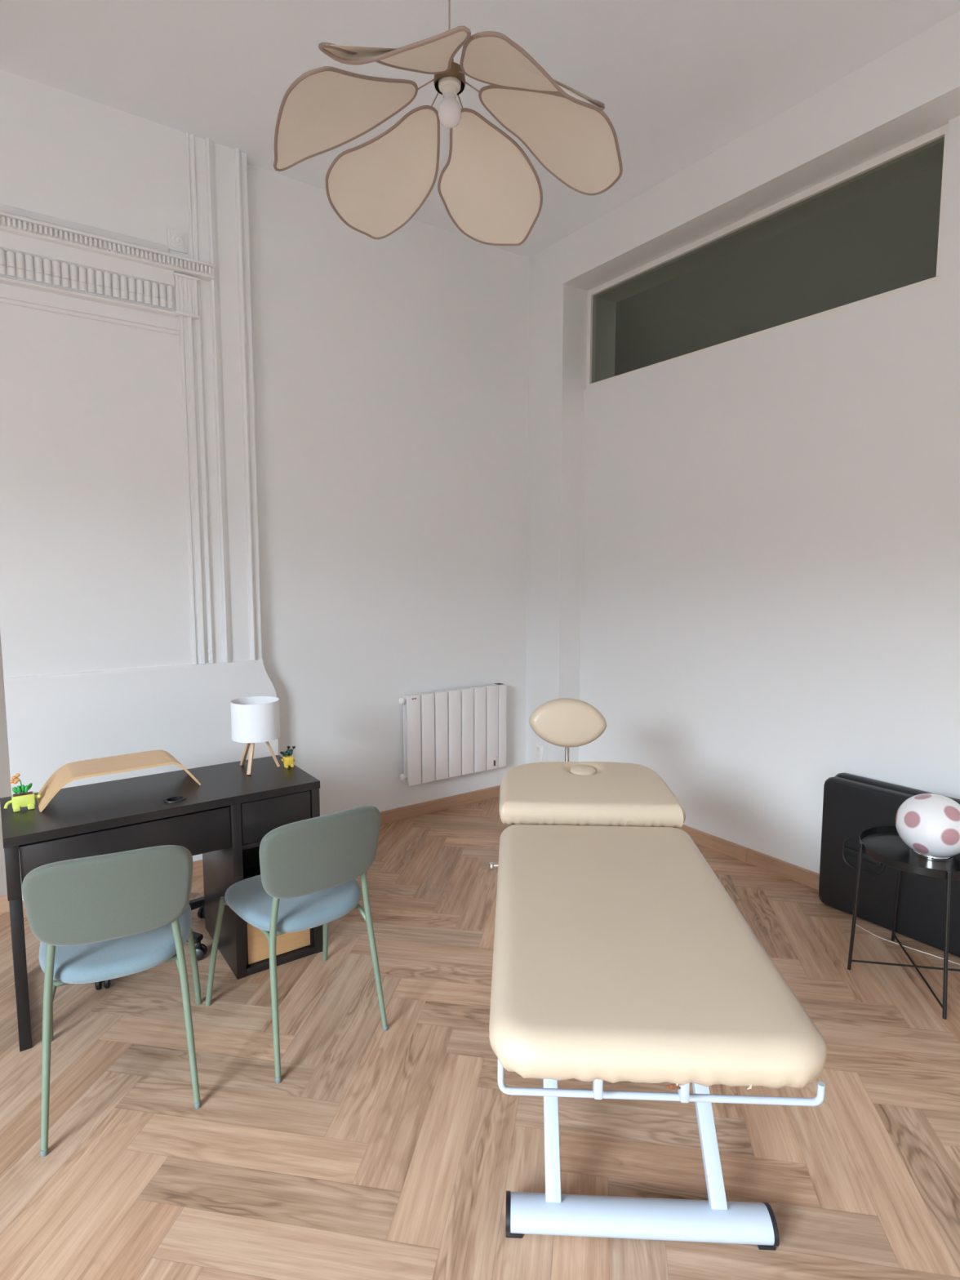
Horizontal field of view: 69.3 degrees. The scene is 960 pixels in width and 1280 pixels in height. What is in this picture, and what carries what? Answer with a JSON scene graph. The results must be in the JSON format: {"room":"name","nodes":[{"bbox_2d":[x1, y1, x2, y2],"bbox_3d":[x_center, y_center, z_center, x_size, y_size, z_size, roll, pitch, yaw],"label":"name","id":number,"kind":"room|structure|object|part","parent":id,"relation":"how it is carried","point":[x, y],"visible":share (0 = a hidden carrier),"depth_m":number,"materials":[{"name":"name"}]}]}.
{"room":"examination room","nodes":[
{"label":"examination room","id":0,"kind":"room"},
{"bbox_2d":[0,69,278,900],"bbox_3d":[-1.686,-0.615,3.490,1.255,3.780,0.115,-4,7,-35],"label":"wall","id":1,"kind":"structure","parent":0,"point":[95,630],"depth_m":3.36,"materials":[{"name":"white paint"}]},
{"bbox_2d":[0,297,179,335],"bbox_3d":[-1.841,-1.518,3.250,0.818,0.026,0.015,-4,7,-35],"label":"trim","id":2,"kind":"structure","parent":1,"relation":"attached to","point":[3,300],"depth_m":3.25,"materials":[{"name":"white paint"}]},
{"bbox_2d":[0,203,215,319],"bbox_3d":[-1.756,-1.760,3.252,0.987,0.337,0.072,-4,7,-35],"label":"trim","id":3,"kind":"structure","parent":1,"relation":"attached to","point":[38,251],"depth_m":3.23,"materials":[{"name":"white paint"}]},
{"bbox_3d":[-1.756,-1.866,3.242,0.987,0.124,0.072,-4,7,-35],"label":"cornice","id":4,"kind":"part","parent":3,"relation":"part of","materials":[{"name":"white paint"}]},
{"bbox_2d":[166,228,187,253],"bbox_3d":[-1.498,-1.980,3.441,0.094,0.097,0.026,-4,7,-35],"label":"trim","id":5,"kind":"structure","parent":1,"relation":"attached to","point":[177,241],"depth_m":3.44,"materials":[{"name":"white paint"}]},
{"bbox_2d":[185,132,198,260],"bbox_3d":[-1.438,-2.200,3.472,0.040,0.620,0.014,-4,7,-35],"label":"trim","id":6,"kind":"structure","parent":1,"relation":"attached to","point":[189,138],"depth_m":3.47,"materials":[{"name":"white paint"}]},
{"bbox_2d":[178,315,206,664],"bbox_3d":[-1.477,-0.752,3.579,0.068,1.764,0.027,-4,7,-35],"label":"trim","id":7,"kind":"structure","parent":1,"relation":"attached to","point":[188,383],"depth_m":3.57,"materials":[{"name":"white paint"}]},
{"bbox_2d":[195,284,214,662],"bbox_3d":[-1.431,-0.835,3.607,0.035,1.924,0.027,-4,7,-35],"label":"trim","id":8,"kind":"structure","parent":1,"relation":"attached to","point":[198,322],"depth_m":3.60,"materials":[{"name":"white paint"}]},
{"bbox_2d":[204,137,232,662],"bbox_3d":[-1.355,-1.198,3.620,0.048,2.644,0.030,-4,7,-35],"label":"trim","id":9,"kind":"structure","parent":1,"relation":"attached to","point":[209,144],"depth_m":3.61,"materials":[{"name":"white paint"}]},
{"bbox_2d":[233,147,257,660],"bbox_3d":[-1.244,-1.206,3.699,0.037,2.644,0.028,-4,7,-35],"label":"trim","id":10,"kind":"structure","parent":1,"relation":"attached to","point":[237,153],"depth_m":3.69,"materials":[{"name":"white paint"}]},
{"bbox_2d":[0,163,528,896],"bbox_3d":[-2.288,-0.538,3.321,7.160,3.900,0.306,-4,7,-35],"label":"wall","id":11,"kind":"structure","parent":0,"point":[390,373],"depth_m":4.31,"materials":[{"name":"white paint"}]},
{"bbox_2d":[0,785,500,917],"bbox_3d":[-2.236,1.266,3.275,6.387,0.080,0.128,-4,7,-35],"label":"baseboard","id":12,"kind":"structure","parent":11,"relation":"attached to","point":[429,806],"depth_m":4.65,"materials":[{"name":"brown wood"}]},
{"bbox_2d":[399,683,506,786],"bbox_3d":[-0.181,0.619,4.687,0.821,0.587,0.116,-4,7,-35],"label":"radiator","id":13,"kind":"object","parent":11,"relation":"attached to","point":[450,733],"visible":1,"depth_m":4.62,"materials":[{"name":"white metal"}]},
{"bbox_2d":[0,796,959,1279],"bbox_3d":[-0.403,1.603,0.866,7.160,0.120,6.815,-4,7,-35],"label":"floor","id":14,"kind":"structure","parent":0,"point":[394,1153],"depth_m":2.06,"materials":[{"name":"brown wood"}]},
{"bbox_2d":[22,844,201,1157],"bbox_3d":[-1.157,0.992,2.229,0.501,0.829,0.564,-3,6,-26],"label":"dining chair","id":15,"kind":"object","parent":14,"relation":"on","point":[96,918],"visible":1,"depth_m":2.00,"materials":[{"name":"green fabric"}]},
{"bbox_3d":[-1.209,1.102,1.952,0.070,0.659,0.093,-3,6,-26],"label":"leg","id":16,"kind":"part","parent":15,"relation":"part of","materials":[{"name":"grey paint"}]},
{"bbox_3d":[-1.456,1.173,2.353,0.119,0.441,0.026,5,7,40],"label":"leg","id":17,"kind":"part","parent":15,"relation":"part of","materials":[{"name":"grey paint"}]},
{"bbox_3d":[-1.054,0.734,1.991,0.434,0.268,0.088,-3,6,-26],"label":"backrest","id":18,"kind":"part","parent":15,"relation":"part of","materials":[{"name":"green plastic"}]},
{"bbox_3d":[-1.162,0.951,2.236,0.438,0.072,0.464,-3,6,-26],"label":"seat","id":19,"kind":"part","parent":15,"relation":"part of","materials":[{"name":"blue fabric"}]},
{"bbox_3d":[-1.150,1.006,2.217,0.413,0.063,0.393,-3,6,-26],"label":"seat frame","id":20,"kind":"part","parent":15,"relation":"part of","materials":[{"name":"grey paint"}]},
{"bbox_3d":[-0.890,1.087,2.110,0.100,0.659,0.048,2,6,23],"label":"leg","id":21,"kind":"part","parent":15,"relation":"part of","materials":[{"name":"grey paint"}]},
{"bbox_3d":[-1.055,1.154,2.547,0.026,0.441,0.119,0,6,-2],"label":"leg","id":22,"kind":"part","parent":15,"relation":"part of","materials":[{"name":"grey paint"}]},
{"bbox_2d":[94,896,207,990],"bbox_3d":[-1.487,1.088,3.019,0.642,0.483,0.617,-4,7,-35],"label":"stool","id":23,"kind":"object","parent":14,"relation":"on","point":[201,948],"visible":0.18,"depth_m":2.92,"materials":[{"name":"black"}]},
{"bbox_3d":[-1.321,1.234,2.959,0.314,0.064,0.040,2,6,18],"label":"leg","id":24,"kind":"part","parent":23,"relation":"part of","materials":[{"name":"black plastic"}]},
{"bbox_3d":[-1.379,1.217,3.136,0.040,0.064,0.314,4,7,36],"label":"leg","id":25,"kind":"part","parent":23,"relation":"part of","materials":[{"name":"black plastic"}]},
{"bbox_2d":[0,755,323,1051],"bbox_3d":[-1.261,0.971,2.828,1.095,0.753,0.505,-4,7,-35],"label":"writing desk","id":26,"kind":"object","parent":14,"relation":"on","point":[225,819],"visible":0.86,"depth_m":2.71,"materials":[{"name":"black wood"}]},
{"bbox_3d":[-1.820,1.091,2.722,0.036,0.535,0.040,-4,7,-35],"label":"leg","id":27,"kind":"part","parent":26,"relation":"part of","materials":[{"name":"black paint"}]},
{"bbox_3d":[-1.690,0.752,2.501,0.040,0.183,0.499,-4,7,-35],"label":"rail","id":28,"kind":"part","parent":26,"relation":"part of","materials":[{"name":"black wood"}]},
{"bbox_3d":[-1.556,1.128,2.353,0.036,0.535,0.040,-4,7,-35],"label":"leg","id":29,"kind":"part","parent":26,"relation":"part of","materials":[{"name":"black paint"}]},
{"bbox_2d":[4,773,41,812],"bbox_3d":[-1.681,0.555,2.549,0.117,0.137,0.042,-4,7,-35],"label":"planter","id":30,"kind":"object","parent":26,"relation":"on","point":[24,798],"visible":1,"depth_m":2.54,"materials":[{"name":"ceramic"}]},
{"bbox_3d":[-1.716,0.598,2.526,0.013,0.028,0.031,3,6,30],"label":"arm","id":31,"kind":"part","parent":30,"relation":"part of","materials":[{"name":"yellow ceramic"}]},
{"bbox_3d":[-1.696,0.506,2.533,0.032,0.038,0.010,-4,7,-35],"label":"flower","id":32,"kind":"part","parent":30,"relation":"part of","materials":[{"name":"orange plastic"}]},
{"bbox_3d":[-1.679,0.595,2.554,0.070,0.055,0.042,-4,7,-35],"label":"pot","id":33,"kind":"part","parent":30,"relation":"part of","materials":[{"name":"yellow plastic"}]},
{"bbox_3d":[-1.642,0.581,2.578,0.023,0.014,0.014,-2,6,-17],"label":"arm","id":34,"kind":"part","parent":30,"relation":"part of","materials":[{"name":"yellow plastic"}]},
{"bbox_3d":[-1.397,0.719,2.718,0.682,0.157,0.462,-4,7,-35],"label":"drawer rail","id":35,"kind":"part","parent":26,"relation":"part of","materials":[{"name":"black wood"}]},
{"bbox_2d":[36,749,200,812],"bbox_3d":[-1.440,0.544,2.774,0.560,0.114,0.247,-4,7,-35],"label":"laptop stand","id":36,"kind":"object","parent":26,"relation":"on","point":[66,774],"visible":0.99,"depth_m":2.72,"materials":[{"name":"brown wood"}]},
{"bbox_3d":[-1.259,0.750,2.523,0.686,0.163,0.018,-4,7,-35],"label":"drawer","id":37,"kind":"part","parent":26,"relation":"part of","materials":[{"name":"black wood"}]},
{"bbox_2d":[230,696,279,774],"bbox_3d":[-0.988,0.418,3.065,0.204,0.308,0.204,-4,7,-35],"label":"table lamp","id":38,"kind":"object","parent":26,"relation":"on","point":[254,719],"visible":1,"depth_m":2.98,"materials":[{"name":"white fabric"}]},
{"bbox_3d":[-1.043,0.485,3.107,0.084,0.167,0.016,4,7,32],"label":"leg","id":39,"kind":"part","parent":38,"relation":"part of","materials":[{"name":"brown wood"}]},
{"bbox_3d":[-0.991,0.494,3.011,0.016,0.167,0.079,0,6,3],"label":"leg","id":40,"kind":"part","parent":38,"relation":"part of","materials":[{"name":"brown wood"}]},
{"bbox_3d":[-0.988,0.347,3.058,0.204,0.166,0.204,-4,7,-35],"label":"lamp shade","id":41,"kind":"part","parent":38,"relation":"part of","materials":[{"name":"white fabric"}]},
{"bbox_3d":[-0.933,0.486,3.093,0.076,0.167,0.016,-2,6,-21],"label":"leg","id":42,"kind":"part","parent":38,"relation":"part of","materials":[{"name":"brown wood"}]},
{"bbox_3d":[-0.835,1.218,2.888,0.262,0.182,0.012,-4,7,-35],"label":"wood panel","id":43,"kind":"part","parent":26,"relation":"part of","materials":[{"name":"beige wood"}]},
{"bbox_2d":[280,746,295,768],"bbox_3d":[-0.859,0.521,3.106,0.072,0.094,0.042,-4,7,-35],"label":"planter","id":44,"kind":"object","parent":26,"relation":"on","point":[287,760],"visible":1,"depth_m":3.10,"materials":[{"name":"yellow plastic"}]},
{"bbox_3d":[-0.858,0.497,3.101,0.072,0.045,0.016,-4,7,-35],"label":"flower","id":45,"kind":"part","parent":44,"relation":"part of","materials":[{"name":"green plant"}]},
{"bbox_3d":[-0.857,0.544,3.107,0.036,0.048,0.035,-4,7,-35],"label":"pot","id":46,"kind":"part","parent":44,"relation":"part of","materials":[{"name":"yellow ceramic"}]},
{"bbox_2d":[205,805,387,1083],"bbox_3d":[-0.663,0.964,2.512,0.501,0.829,0.565,-5,7,-39],"label":"dining chair","id":47,"kind":"object","parent":14,"relation":"on","point":[309,868],"visible":1,"depth_m":2.31,"materials":[{"name":"green fabric"}]},
{"bbox_3d":[-0.978,1.153,2.564,0.119,0.441,0.026,3,6,27],"label":"leg","id":48,"kind":"part","parent":47,"relation":"part of","materials":[{"name":"grey paint"}]},
{"bbox_3d":[-0.658,1.075,2.226,0.048,0.659,0.100,0,6,2],"label":"leg","id":49,"kind":"part","parent":47,"relation":"part of","materials":[{"name":"grey paint"}]},
{"bbox_3d":[-0.671,0.924,2.517,0.438,0.072,0.464,-5,7,-39],"label":"seat","id":50,"kind":"part","parent":47,"relation":"part of","materials":[{"name":"blue fabric"}]},
{"bbox_3d":[-0.654,0.978,2.502,0.413,0.063,0.393,-5,7,-39],"label":"seat frame","id":51,"kind":"part","parent":47,"relation":"part of","materials":[{"name":"grey paint"}]},
{"bbox_3d":[-0.514,0.703,2.303,0.434,0.268,0.088,-5,7,-39],"label":"backrest","id":52,"kind":"part","parent":47,"relation":"part of","materials":[{"name":"green plastic"}]},
{"bbox_3d":[-0.634,1.125,2.845,0.026,0.441,0.119,-2,6,-15],"label":"leg","id":53,"kind":"part","parent":47,"relation":"part of","materials":[{"name":"grey paint"}]},
{"bbox_3d":[-0.374,1.052,2.458,0.100,0.659,0.048,1,6,10],"label":"leg","id":54,"kind":"part","parent":47,"relation":"part of","materials":[{"name":"grey paint"}]},
{"bbox_2d":[488,697,826,1250],"bbox_3d":[0.383,0.874,2.213,0.713,1.068,1.838,0,6,3],"label":"massage table","id":55,"kind":"object","parent":14,"relation":"on","point":[620,954],"visible":1,"depth_m":1.66,"materials":[{"name":"beige leather"}]},
{"bbox_3d":[0.109,0.737,2.267,0.159,0.021,0.018,0,6,3],"label":"release lever","id":56,"kind":"part","parent":55,"relation":"part of","materials":[{"name":"silver metal"}]},
{"bbox_3d":[0.196,1.087,1.980,0.038,0.571,0.609,0,6,3],"label":"lift arm","id":57,"kind":"part","parent":55,"relation":"part of","materials":[{"name":"white metal"}]},
{"bbox_3d":[0.378,0.541,2.929,0.084,0.210,0.302,0,6,3],"label":"headrest post","id":58,"kind":"part","parent":55,"relation":"part of","materials":[{"name":"silver metal"}]},
{"bbox_2d":[498,761,685,828],"bbox_3d":[0.406,0.578,2.639,0.662,0.139,0.401,0,6,3],"label":"cushion","id":59,"kind":"object","parent":55,"relation":"on","point":[593,793],"depth_m":2.51,"materials":[{"name":"beige leather"}]},
{"bbox_2d":[488,824,826,1088],"bbox_3d":[0.369,0.740,1.863,0.656,0.106,1.167,0,6,3],"label":"cushion","id":60,"kind":"object","parent":55,"relation":"on","point":[620,954],"depth_m":1.51,"materials":[{"name":"beige leather"}]},
{"bbox_3d":[0.597,1.088,1.960,0.038,0.571,0.609,0,6,3],"label":"lift arm","id":61,"kind":"part","parent":55,"relation":"part of","materials":[{"name":"white metal"}]},
{"bbox_2d":[818,773,959,957],"bbox_3d":[1.978,1.003,3.032,0.154,0.646,0.948,-4,7,-35],"label":"massage table","id":62,"kind":"object","parent":14,"relation":"on","point":[853,804],"visible":0.68,"depth_m":3.17,"materials":[{"name":"black leather"}]},
{"bbox_3d":[1.766,0.998,3.209,0.014,0.035,0.170,-4,7,-35],"label":"carry handle","id":63,"kind":"part","parent":62,"relation":"part of","materials":[{"name":"black"}]},
{"bbox_2d":[847,826,959,1019],"bbox_3d":[1.760,1.086,2.773,0.457,0.537,0.457,-4,7,-35],"label":"side table","id":64,"kind":"object","parent":14,"relation":"on","point":[883,844],"visible":0.77,"depth_m":2.75,"materials":[{"name":"black metal"}]},
{"bbox_3d":[1.528,1.082,2.814,0.050,0.535,0.014,1,6,10],"label":"leg","id":65,"kind":"part","parent":64,"relation":"part of","materials":[{"name":"black metal"}]},
{"bbox_3d":[1.817,1.063,3.012,0.014,0.536,0.072,1,6,13],"label":"leg","id":66,"kind":"part","parent":64,"relation":"part of","materials":[{"name":"black metal"}]},
{"bbox_2d":[859,826,959,879],"bbox_3d":[1.760,0.837,2.748,0.457,0.035,0.457,-4,7,-35],"label":"tray","id":67,"kind":"object","parent":64,"relation":"on","point":[883,844],"depth_m":2.72,"materials":[{"name":"black metal"}]},
{"bbox_2d":[894,793,959,862],"bbox_3d":[1.790,0.730,2.740,0.261,0.241,0.261,-4,7,-35],"label":"globe lamp","id":68,"kind":"object","parent":64,"relation":"on","point":[928,824],"visible":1,"depth_m":2.67,"materials":[{"name":"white glass"}]},
{"bbox_3d":[1.700,1.110,2.534,0.014,0.536,0.074,1,6,14],"label":"leg","id":69,"kind":"part","parent":64,"relation":"part of","materials":[{"name":"black metal"}]},
{"bbox_2d":[855,923,959,964],"bbox_3d":[1.887,1.331,2.974,0.076,0.005,0.624,-4,7,-32],"label":"power cord","id":70,"kind":"object","parent":14,"relation":"on","point":[855,923],"visible":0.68,"depth_m":3.00,"materials":[{"name":"beige plastic"}]},
{"bbox_2d":[0,0,959,257],"bbox_3d":[-0.403,-2.293,0.482,7.160,0.150,6.815,-4,7,-35],"label":"ceiling","id":71,"kind":"structure","parent":0,"point":[677,82],"depth_m":2.93,"materials":[{"name":"white paint"}]},
{"bbox_2d":[273,0,622,245],"bbox_3d":[-0.103,-1.785,1.821,0.939,1.123,0.927,-4,7,-38],"label":"pendant lamp","id":72,"kind":"object","parent":71,"relation":"hanging from","point":[488,186],"visible":1,"depth_m":1.90,"materials":[{"name":"brown fabric"}]},
{"bbox_3d":[-0.342,-1.359,1.773,0.394,0.200,0.413,-4,7,-35],"label":"petal trim","id":73,"kind":"part","parent":72,"relation":"part of","materials":[{"name":"brown fabric"}]},
{"bbox_3d":[-0.275,-1.391,2.091,0.351,0.202,0.334,1,6,6],"label":"petal trim","id":74,"kind":"part","parent":72,"relation":"part of","materials":[{"name":"brown fabric"}]},
{"bbox_3d":[-0.199,-1.328,1.570,0.308,0.249,0.452,-1,6,-9],"label":"petal trim","id":75,"kind":"part","parent":72,"relation":"part of","materials":[{"name":"brown fabric"}]},
{"bbox_3d":[-0.081,-1.946,1.807,0.004,0.801,0.004,-4,7,-35],"label":"cord","id":76,"kind":"part","parent":72,"relation":"part of","materials":[{"name":"beige fabric"}]},
{"bbox_2d":[438,75,461,97],"bbox_3d":[-0.081,-1.479,1.853,0.062,0.056,0.062,-4,7,-35],"label":"socket","id":77,"kind":"object","parent":72,"relation":"attached to","point":[448,86],"depth_m":1.84,"materials":[{"name":"white ceramic"}]},
{"bbox_3d":[-0.081,-1.415,1.859,0.062,0.075,0.062,-4,7,-35],"label":"bulb","id":78,"kind":"part","parent":72,"relation":"part of","materials":[{"name":"white glass"}]},
{"bbox_3d":[0.034,-1.394,2.132,0.316,0.205,0.358,-2,6,-16],"label":"petal trim","id":79,"kind":"part","parent":72,"relation":"part of","materials":[{"name":"brown fabric"}]},
{"bbox_3d":[0.047,-1.322,1.580,0.373,0.249,0.381,3,6,29],"label":"petal trim","id":80,"kind":"part","parent":72,"relation":"part of","materials":[{"name":"brown fabric"}]},
{"bbox_3d":[0.235,-1.382,1.869,0.391,0.187,0.334,-4,7,-35],"label":"petal trim","id":81,"kind":"part","parent":72,"relation":"part of","materials":[{"name":"brown fabric"}]},
{"bbox_2d":[525,10,959,873],"bbox_3d":[2.328,-0.528,2.606,0.460,3.780,6.215,-4,7,-35],"label":"wall","id":82,"kind":"structure","parent":0,"point":[744,557],"depth_m":3.66,"materials":[{"name":"white paint"}]},
{"bbox_2d":[533,743,542,761],"bbox_3d":[0.422,0.814,5.022,0.014,0.113,0.086,-4,7,-35],"label":"wall socket","id":83,"kind":"object","parent":82,"relation":"attached to","point":[538,748],"visible":1,"depth_m":5.01,"materials":[{"name":"white plastic"}]},
{"bbox_2d":[677,824,819,889],"bbox_3d":[2.217,1.321,2.708,0.213,0.080,6.215,-4,7,-35],"label":"baseboard","id":84,"kind":"structure","parent":82,"relation":"attached to","point":[799,874],"depth_m":3.84,"materials":[{"name":"brown wood"}]},
{"bbox_2d":[586,123,948,389],"bbox_3d":[1.444,-1.944,3.894,0.257,0.652,2.165,-4,7,-35],"label":"window","id":85,"kind":"structure","parent":82,"relation":"in","point":[926,152],"depth_m":3.71,"materials":[{"name":"white paint"}]},
{"bbox_2d":[614,164,942,376],"bbox_3d":[2.109,-2.120,3.886,1.040,3.500,9.000,-4,7,-35],"label":"wall","id":86,"kind":"structure","parent":0,"point":[886,240],"depth_m":4.62,"materials":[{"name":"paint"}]}
]}

